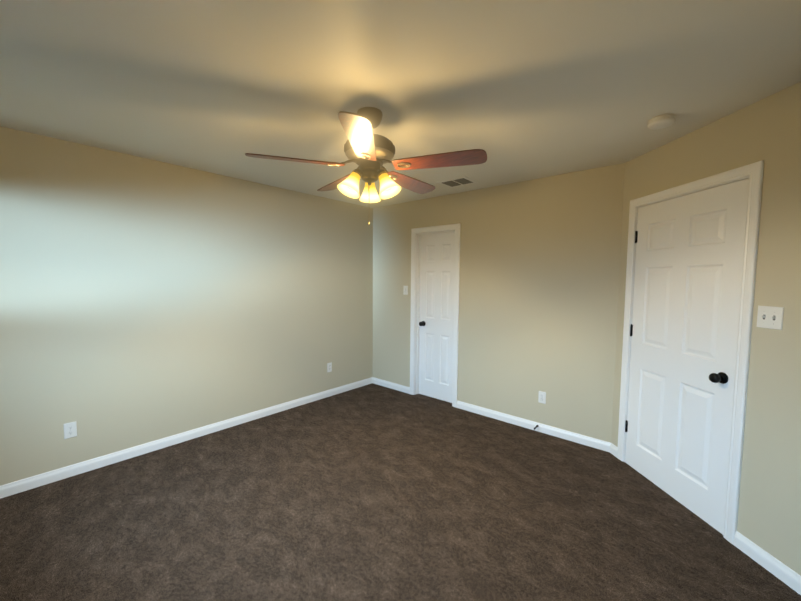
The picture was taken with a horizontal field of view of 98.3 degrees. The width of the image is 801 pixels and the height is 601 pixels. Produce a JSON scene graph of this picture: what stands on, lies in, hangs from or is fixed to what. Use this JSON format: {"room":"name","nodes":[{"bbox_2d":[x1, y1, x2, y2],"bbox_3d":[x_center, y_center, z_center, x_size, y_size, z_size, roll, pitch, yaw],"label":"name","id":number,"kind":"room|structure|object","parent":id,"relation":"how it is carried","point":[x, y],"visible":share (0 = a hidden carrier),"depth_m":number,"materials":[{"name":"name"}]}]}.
{"room":"empty bedroom","nodes":[
{"label":"empty bedroom","id":0,"kind":"room"},
{"bbox_2d":[0,126,372,485],"bbox_3d":[-1.718,0.031,3.399,0.115,2.440,4.152,4,5,41],"label":"wall","id":1,"kind":"structure","parent":0,"point":[144,300],"depth_m":2.91,"materials":[{"name":"paint"}]},
{"bbox_2d":[63,421,76,438],"bbox_3d":[-2.432,0.957,2.553,0.007,0.115,0.070,4,5,41],"label":"electrical outlet","id":2,"kind":"object","parent":1,"relation":"attached to","point":[70,429],"visible":1,"depth_m":2.55,"materials":[{"name":"white plastic"}]},
{"bbox_2d":[0,377,371,498],"bbox_3d":[-1.669,1.210,3.444,0.015,0.082,3.892,4,5,41],"label":"baseboard","id":3,"kind":"structure","parent":1,"relation":"attached to","point":[15,487],"depth_m":2.94,"materials":[{"name":"white wood"}]},
{"bbox_2d":[327,362,331,371],"bbox_3d":[-0.885,0.835,4.324,0.007,0.115,0.070,4,5,41],"label":"electrical outlet","id":4,"kind":"object","parent":1,"relation":"attached to","point":[329,367],"visible":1,"depth_m":4.32,"materials":[{"name":"white plastic"}]},
{"bbox_2d":[0,383,800,600],"bbox_3d":[-0.202,1.386,2.154,4.164,0.080,4.152,4,5,41],"label":"floor","id":5,"kind":"structure","parent":0,"point":[372,492],"depth_m":2.10,"materials":[{"name":"brown carpet"}]},
{"bbox_2d":[0,0,800,207],"bbox_3d":[-0.181,-1.138,1.992,4.164,0.100,4.152,4,5,41],"label":"ceiling","id":6,"kind":"structure","parent":0,"point":[520,90],"depth_m":1.65,"materials":[{"name":"paint"}]},
{"bbox_2d":[245,107,486,225],"bbox_3d":[-0.165,-0.767,2.071,1.287,0.650,1.258,4,5,41],"label":"ceiling fan","id":7,"kind":"object","parent":6,"relation":"hanging from","point":[368,151],"visible":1,"depth_m":1.94,"materials":[{"name":"brown wood"}]},
{"bbox_2d":[437,176,477,187],"bbox_3d":[0.563,-1.170,3.431,0.320,0.009,0.262,4,5,41],"label":"ceiling vent","id":8,"kind":"object","parent":6,"relation":"in","point":[458,181],"visible":0.96,"depth_m":3.41,"materials":[{"name":"white metal"}]},
{"bbox_2d":[647,114,674,129],"bbox_3d":[1.551,-1.058,2.062,0.133,0.040,0.133,4,5,41],"label":"smoke detector","id":9,"kind":"object","parent":6,"relation":"attached to","point":[661,121],"visible":1,"depth_m":2.03,"materials":[{"name":"white plastic"}]},
{"bbox_2d":[373,163,624,442],"bbox_3d":[0.734,0.016,3.941,3.102,2.440,0.115,4,5,41],"label":"wall","id":10,"kind":"structure","parent":0,"point":[539,281],"depth_m":3.41,"materials":[{"name":"paint"}]},
{"bbox_2d":[372,377,409,393],"bbox_3d":[-0.130,1.144,4.671,0.663,0.082,0.015,4,5,41],"label":"baseboard","id":11,"kind":"structure","parent":10,"relation":"attached to","point":[377,381],"depth_m":4.66,"materials":[{"name":"white wood"}]},
{"bbox_2d":[403,286,407,294],"bbox_3d":[0.060,-0.131,4.432,0.070,0.115,0.017,4,5,41],"label":"light switch","id":12,"kind":"object","parent":10,"relation":"attached to","point":[405,290],"visible":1,"depth_m":4.43,"materials":[{"name":"white plastic"}]},
{"bbox_2d":[410,223,460,406],"bbox_3d":[0.431,0.167,4.202,0.702,2.101,0.132,4,5,41],"label":"door","id":13,"kind":"structure","parent":10,"relation":"in","point":[435,284],"depth_m":4.24,"materials":[{"name":"white wood"}]},
{"bbox_2d":[538,391,545,403],"bbox_3d":[1.371,0.939,3.355,0.070,0.115,0.007,4,5,41],"label":"outlet","id":14,"kind":"object","parent":10,"relation":"attached to","point":[541,397],"visible":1,"depth_m":3.35,"materials":[{"name":"white plastic"}]},
{"bbox_2d":[611,82,800,575],"bbox_3d":[1.933,0.137,2.216,0.115,2.440,1.410,0,4,-4],"label":"wall","id":15,"kind":"structure","parent":0,"point":[767,130],"depth_m":1.80,"materials":[{"name":"paint"}]},
{"bbox_2d":[617,160,763,543],"bbox_3d":[1.890,0.290,2.359,0.180,2.116,0.952,0,4,-4],"label":"entry door","id":16,"kind":"structure","parent":15,"relation":"in","point":[692,249],"depth_m":2.23,"materials":[{"name":"white wood"}]},
{"bbox_2d":[733,531,800,594],"bbox_3d":[1.882,1.346,1.778,0.234,0.082,0.268,4,5,41],"label":"baseboard","id":17,"kind":"structure","parent":15,"relation":"attached to","point":[782,572],"depth_m":1.78,"materials":[{"name":"white wood"}]},
{"bbox_2d":[757,305,783,329],"bbox_3d":[1.904,0.087,1.786,0.083,0.115,0.083,4,5,41],"label":"light switch","id":18,"kind":"object","parent":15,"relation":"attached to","point":[770,317],"visible":1,"depth_m":1.78,"materials":[{"name":"white plastic"}]}
]}

